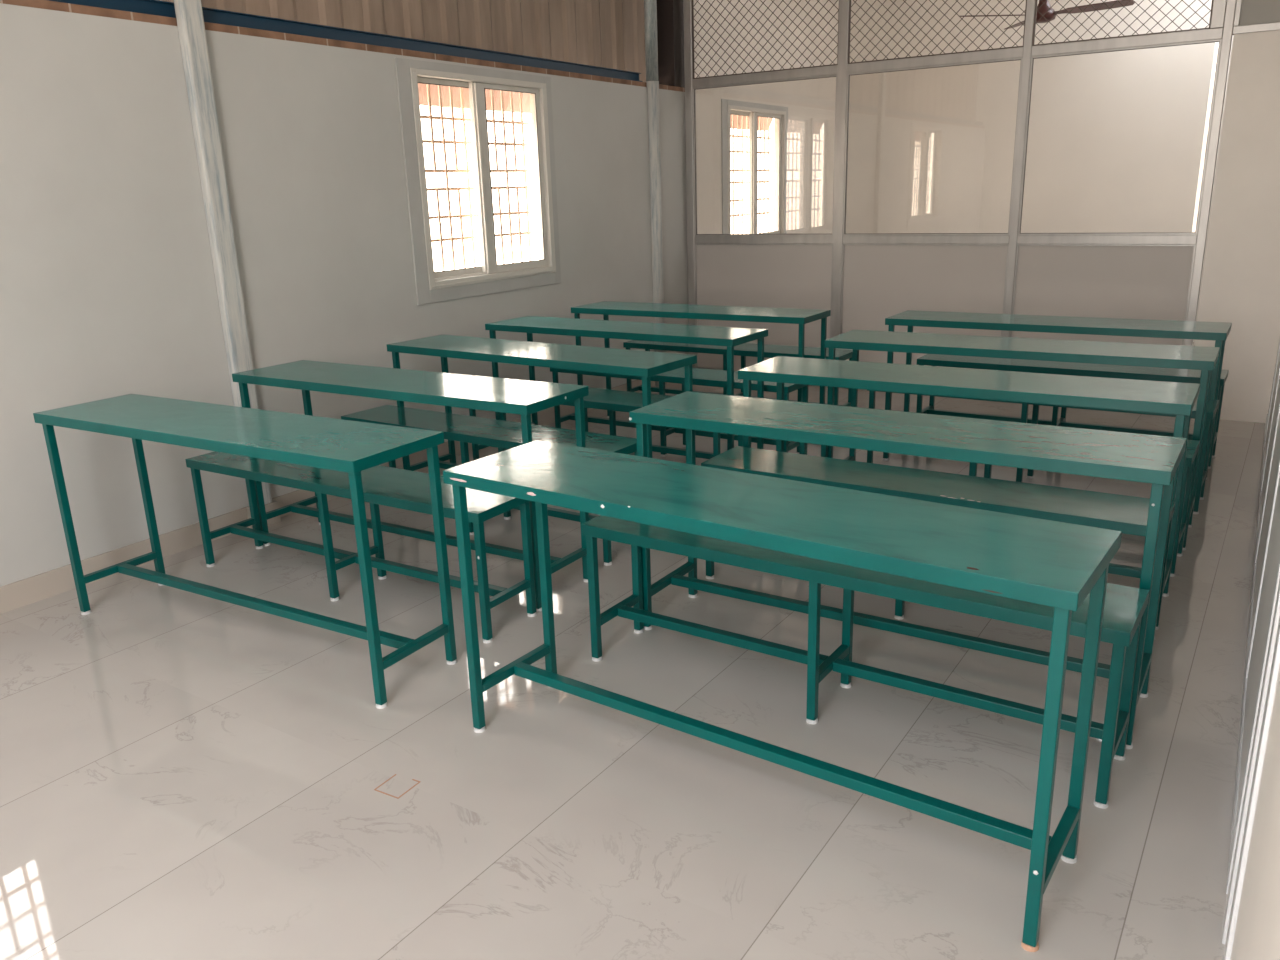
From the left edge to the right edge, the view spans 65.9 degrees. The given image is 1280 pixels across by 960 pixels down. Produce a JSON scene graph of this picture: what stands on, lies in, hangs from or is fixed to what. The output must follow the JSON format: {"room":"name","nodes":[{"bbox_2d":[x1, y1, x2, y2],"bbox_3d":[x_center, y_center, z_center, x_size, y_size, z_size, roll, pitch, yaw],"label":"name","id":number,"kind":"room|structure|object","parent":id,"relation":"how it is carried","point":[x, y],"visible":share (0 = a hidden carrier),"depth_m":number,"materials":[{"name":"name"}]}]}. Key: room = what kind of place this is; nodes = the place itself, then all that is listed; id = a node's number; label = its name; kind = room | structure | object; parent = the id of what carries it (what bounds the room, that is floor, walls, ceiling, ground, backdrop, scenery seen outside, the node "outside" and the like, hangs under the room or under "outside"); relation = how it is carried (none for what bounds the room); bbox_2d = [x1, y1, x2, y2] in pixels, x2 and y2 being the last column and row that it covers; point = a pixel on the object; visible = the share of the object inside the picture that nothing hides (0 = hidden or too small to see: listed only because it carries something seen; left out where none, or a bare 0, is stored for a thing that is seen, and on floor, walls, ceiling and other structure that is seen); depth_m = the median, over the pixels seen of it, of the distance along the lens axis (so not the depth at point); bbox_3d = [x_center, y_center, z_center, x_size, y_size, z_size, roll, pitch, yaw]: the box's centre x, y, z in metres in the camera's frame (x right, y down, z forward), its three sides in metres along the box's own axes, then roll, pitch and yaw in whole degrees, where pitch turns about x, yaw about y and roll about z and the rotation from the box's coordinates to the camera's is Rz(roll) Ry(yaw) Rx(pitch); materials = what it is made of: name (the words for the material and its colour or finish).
{"room":"classroom","nodes":[
{"label":"classroom","id":0,"kind":"room"},
{"bbox_2d":[0,0,838,586],"bbox_3d":[-1.043,-1.917,5.291,0.094,3.600,11.650,8,19,31],"label":"wall","id":1,"kind":"structure","parent":0,"point":[108,289],"depth_m":4.30,"materials":[{"name":"white paint"}]},
{"bbox_2d":[0,380,667,613],"bbox_3d":[-1.785,0.186,4.429,0.066,0.098,8.400,8,19,31],"label":"baseboard","id":2,"kind":"structure","parent":1,"relation":"attached to","point":[27,591],"depth_m":4.16,"materials":[{"name":"beige tile"}]},
{"bbox_2d":[0,0,684,91],"bbox_3d":[-1.914,-1.808,3.893,0.082,0.032,8.410,8,19,31],"label":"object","id":3,"kind":"structure","parent":1,"relation":"on","point":[43,4],"depth_m":4.42,"materials":[{"name":"metal"}]},
{"bbox_2d":[48,0,642,81],"bbox_3d":[-2.069,-1.781,3.645,0.048,0.057,7.830,8,19,31],"label":"steel beam","id":4,"kind":"structure","parent":3,"relation":"on","point":[152,7],"depth_m":4.67,"materials":[{"name":"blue metal"}]},
{"bbox_2d":[159,0,645,81],"bbox_3d":[-2.064,-2.481,3.684,0.021,1.550,8.255,8,19,31],"label":"sheet","id":5,"kind":"object","parent":4,"relation":"on","point":[600,33],"visible":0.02,"depth_m":5.74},
{"bbox_2d":[657,0,684,87],"bbox_3d":[0.207,-3.585,7.050,0.150,1.468,0.159,8,19,31],"label":"post","id":6,"kind":"object","parent":3,"relation":"on","point":[670,13],"visible":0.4,"depth_m":7.11,"materials":[{"name":"brown wood"}]},
{"bbox_2d":[395,58,560,304],"bbox_3d":[-0.956,-1.685,5.633,0.275,1.213,1.500,8,19,31],"label":"window","id":7,"kind":"structure","parent":1,"relation":"in","point":[479,90],"depth_m":5.56,"materials":[{"name":"paint"}]},
{"bbox_2d":[418,83,530,112],"bbox_3d":[-1.050,-2.173,5.541,0.088,0.151,1.500,8,19,31],"label":"shade","id":8,"kind":"object","parent":7,"relation":"attached to","point":[422,88],"depth_m":5.64,"materials":[{"name":"orange fabric"}]},
{"bbox_2d":[418,84,535,270],"bbox_3d":[-0.949,-1.699,5.640,0.016,1.075,1.105,8,19,31],"label":"grille","id":9,"kind":"object","parent":7,"relation":"attached to","point":[430,117],"depth_m":5.64,"materials":[{"name":"beige metal"}]},
{"bbox_2d":[721,99,787,233],"bbox_3d":[0.892,-2.576,8.469,0.275,1.213,1.500,8,19,31],"label":"window","id":10,"kind":"structure","parent":1,"relation":"in","point":[753,117],"depth_m":8.44,"materials":[{"name":"paint"}]},
{"bbox_2d":[730,114,772,130],"bbox_3d":[0.798,-3.065,8.377,0.088,0.151,1.500,8,19,31],"label":"shade","id":11,"kind":"object","parent":10,"relation":"attached to","point":[735,116],"depth_m":8.58,"materials":[{"name":"orange fabric"}]},
{"bbox_2d":[731,115,771,233],"bbox_3d":[0.899,-2.590,8.476,0.016,1.075,1.105,8,19,31],"label":"grille","id":12,"kind":"object","parent":10,"relation":"attached to","point":[732,135],"depth_m":8.53,"materials":[{"name":"beige metal"}]},
{"bbox_2d":[0,342,1264,959],"bbox_3d":[0.768,0.132,4.690,5.500,0.100,11.850,9,19,32],"label":"floor","id":13,"kind":"structure","parent":0,"point":[185,775],"depth_m":2.51,"materials":[{"name":"tile"}]},
{"bbox_2d":[174,0,271,503],"bbox_3d":[-1.784,-1.523,4.028,0.050,3.600,0.100,8,19,31],"label":"steel column","id":14,"kind":"structure","parent":13,"relation":"on","point":[189,13],"depth_m":4.10,"materials":[{"name":"grey metal"}]},
{"bbox_2d":[33,394,456,708],"bbox_3d":[-1.321,0.173,3.264,1.525,0.750,0.363,8,19,29],"label":"school desk","id":15,"kind":"object","parent":13,"relation":"on","point":[352,447],"visible":1,"depth_m":3.07,"materials":[{"name":"teal paint"}]},
{"bbox_2d":[185,451,536,642],"bbox_3d":[-1.074,0.195,3.689,1.517,0.455,0.280,8,19,31],"label":"bench","id":16,"kind":"object","parent":13,"relation":"on","point":[382,485],"visible":0.83,"depth_m":3.56,"materials":[{"name":"teal paint"}]},
{"bbox_2d":[374,774,419,798],"bbox_3d":[-0.611,0.770,2.487,0.082,0.001,0.082,8,19,29],"label":"floor mark","id":17,"kind":"structure","parent":13,"relation":"on","point":[395,774],"depth_m":2.47,"materials":[{"name":"brown"}]},
{"bbox_2d":[232,360,588,611],"bbox_3d":[-0.917,-0.028,3.905,1.526,0.750,0.363,8,19,31],"label":"school desk","id":18,"kind":"object","parent":13,"relation":"on","point":[524,398],"visible":0.85,"depth_m":3.70,"materials":[{"name":"teal paint"}]},
{"bbox_2d":[341,405,636,565],"bbox_3d":[-0.678,-0.012,4.351,1.517,0.455,0.280,9,20,33],"label":"bench","id":19,"kind":"object","parent":13,"relation":"on","point":[502,434],"visible":0.38,"depth_m":4.21,"materials":[{"name":"teal paint"}]},
{"bbox_2d":[386,334,696,470],"bbox_3d":[-0.475,-0.226,4.534,1.525,0.750,0.363,10,20,34],"label":"school desk","id":20,"kind":"object","parent":13,"relation":"on","point":[644,364],"visible":0.56,"depth_m":4.31,"materials":[{"name":"teal paint"}]},
{"bbox_2d":[469,388,742,460],"bbox_3d":[-0.203,-0.202,4.947,1.517,0.455,0.280,9,19,32],"label":"bench","id":21,"kind":"object","parent":13,"relation":"on","point":[604,399],"visible":0.06,"depth_m":4.80,"materials":[{"name":"teal paint"}]},
{"bbox_2d":[485,316,767,458],"bbox_3d":[-0.097,-0.433,5.196,1.525,0.750,0.363,9,20,33],"label":"school desk","id":22,"kind":"object","parent":13,"relation":"on","point":[730,337],"visible":0.55,"depth_m":4.96,"materials":[{"name":"teal paint"}]},
{"bbox_2d":[644,0,665,386],"bbox_3d":[0.095,-2.436,6.935,0.092,3.600,0.092,8,19,31],"label":"steel column","id":23,"kind":"structure","parent":13,"relation":"on","point":[650,6],"depth_m":6.93,"materials":[{"name":"grey metal"}]},
{"bbox_2d":[550,367,807,456],"bbox_3d":[0.191,-0.382,5.516,1.517,0.455,0.280,9,19,32],"label":"bench","id":24,"kind":"object","parent":13,"relation":"on","point":[703,377],"visible":0.36,"depth_m":5.37,"materials":[{"name":"teal paint"}]},
{"bbox_2d":[571,301,830,453],"bbox_3d":[0.331,-0.637,5.845,1.525,0.750,0.363,9,19,31],"label":"school desk","id":25,"kind":"object","parent":13,"relation":"on","point":[801,317],"visible":0.56,"depth_m":5.59,"materials":[{"name":"teal paint"}]},
{"bbox_2d":[623,340,852,406],"bbox_3d":[0.606,-0.631,6.319,1.517,0.455,0.280,9,19,32],"label":"bench","id":26,"kind":"object","parent":13,"relation":"on","point":[743,350],"visible":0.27,"depth_m":6.19,"materials":[{"name":"teal paint"}]},
{"bbox_2d":[443,440,1121,951],"bbox_3d":[0.232,0.397,2.334,1.525,0.751,0.364,10,20,34],"label":"school desk","id":27,"kind":"object","parent":13,"relation":"on","point":[1055,564],"visible":1,"depth_m":2.09,"materials":[{"name":"teal paint"}]},
{"bbox_2d":[581,515,1149,808],"bbox_3d":[0.535,0.418,2.756,1.517,0.455,0.280,9,20,33],"label":"bench","id":28,"kind":"object","parent":13,"relation":"on","point":[1124,606],"visible":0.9,"depth_m":2.61,"materials":[{"name":"teal paint"}]},
{"bbox_2d":[629,391,1186,748],"bbox_3d":[0.714,0.196,2.968,1.528,0.751,0.364,9,19,32],"label":"school desk","id":29,"kind":"object","parent":13,"relation":"on","point":[1155,460],"visible":0.91,"depth_m":2.76,"materials":[{"name":"teal paint"}]},
{"bbox_2d":[701,446,1174,639],"bbox_3d":[0.940,0.220,3.387,1.517,0.456,0.280,9,19,32],"label":"bench","id":30,"kind":"object","parent":13,"relation":"on","point":[1126,514],"visible":0.43,"depth_m":3.24,"materials":[{"name":"teal paint"}]},
{"bbox_2d":[738,356,1199,629],"bbox_3d":[1.126,-0.009,3.623,1.525,0.750,0.363,8,19,31],"label":"school desk","id":31,"kind":"object","parent":13,"relation":"on","point":[1179,399],"visible":0.62,"depth_m":3.38,"materials":[{"name":"teal paint"}]},
{"bbox_2d":[799,440,1199,576],"bbox_3d":[1.400,0.006,4.067,1.517,0.455,0.280,9,19,32],"label":"bench","id":32,"kind":"object","parent":13,"relation":"on","point":[1192,445],"visible":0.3,"depth_m":3.71,"materials":[{"name":"teal paint"}]},
{"bbox_2d":[824,330,1219,549],"bbox_3d":[1.581,-0.219,4.289,1.525,0.750,0.363,8,19,31],"label":"school desk","id":33,"kind":"object","parent":13,"relation":"on","point":[1204,359],"visible":0.64,"depth_m":4.05,"materials":[{"name":"teal paint"}]},
{"bbox_2d":[867,390,1218,513],"bbox_3d":[1.856,-0.200,4.720,1.517,0.455,0.280,9,19,32],"label":"bench","id":34,"kind":"object","parent":13,"relation":"on","point":[1212,407],"visible":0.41,"depth_m":4.42,"materials":[{"name":"teal paint"}]},
{"bbox_2d":[885,310,1231,479],"bbox_3d":[2.011,-0.421,4.930,1.525,0.750,0.363,9,19,32],"label":"school desk","id":35,"kind":"object","parent":13,"relation":"on","point":[1219,332],"visible":0.56,"depth_m":4.70,"materials":[{"name":"teal paint"}]},
{"bbox_2d":[916,354,1228,468],"bbox_3d":[2.288,-0.406,5.373,1.517,0.455,0.280,9,19,32],"label":"bench","id":36,"kind":"object","parent":13,"relation":"on","point":[987,363],"visible":0.57,"depth_m":5.26,"materials":[{"name":"teal paint"}]},
{"bbox_2d":[683,0,1279,422],"bbox_3d":[2.064,-2.312,6.304,4.022,3.600,0.122,9,19,31],"label":"wall","id":37,"kind":"structure","parent":0,"point":[864,280],"depth_m":6.18,"materials":[{"name":"metal"}]},
{"bbox_2d":[1232,0,1279,34],"bbox_3d":[3.469,-3.108,5.068,0.565,1.460,0.046,9,19,31],"label":"trim","id":38,"kind":"structure","parent":37,"relation":"attached to","point":[1274,26],"depth_m":5.36,"materials":[{"name":"metal"}]},
{"bbox_2d":[1239,0,1279,25],"bbox_3d":[3.480,-3.127,5.056,0.538,1.419,0.012,9,19,31],"label":"board","id":39,"kind":"object","parent":37,"relation":"attached to","point":[1252,11],"visible":1,"depth_m":5.33,"materials":[{"name":"grey laminate"}]},
{"bbox_2d":[846,0,1233,341],"bbox_3d":[3.818,-3.113,8.842,5.100,3.600,0.150,9,19,32],"label":"wall","id":40,"kind":"structure","parent":0,"point":[1117,140],"depth_m":8.91,"materials":[{"name":"white paint"}]},
{"bbox_2d":[1222,337,1279,959],"bbox_3d":[1.441,-0.983,1.847,0.133,3.600,8.420,8,19,31],"label":"wall","id":41,"kind":"structure","parent":0,"point":[1262,661],"depth_m":1.73,"materials":[{"name":"white paint"}]},
{"bbox_3d":[0.657,-3.407,3.650,5.500,0.080,11.850,9,19,32],"label":"ceiling","id":42,"kind":"structure","parent":0,"visible":0},
{"bbox_2d":[960,0,1134,29],"bbox_3d":[3.001,-3.868,7.072,1.126,1.085,0.936,9,19,32],"label":"ceiling fan","id":43,"kind":"object","parent":42,"relation":"hanging from","point":[1043,9],"visible":0.65,"depth_m":7.11,"materials":[{"name":"brown metal"}]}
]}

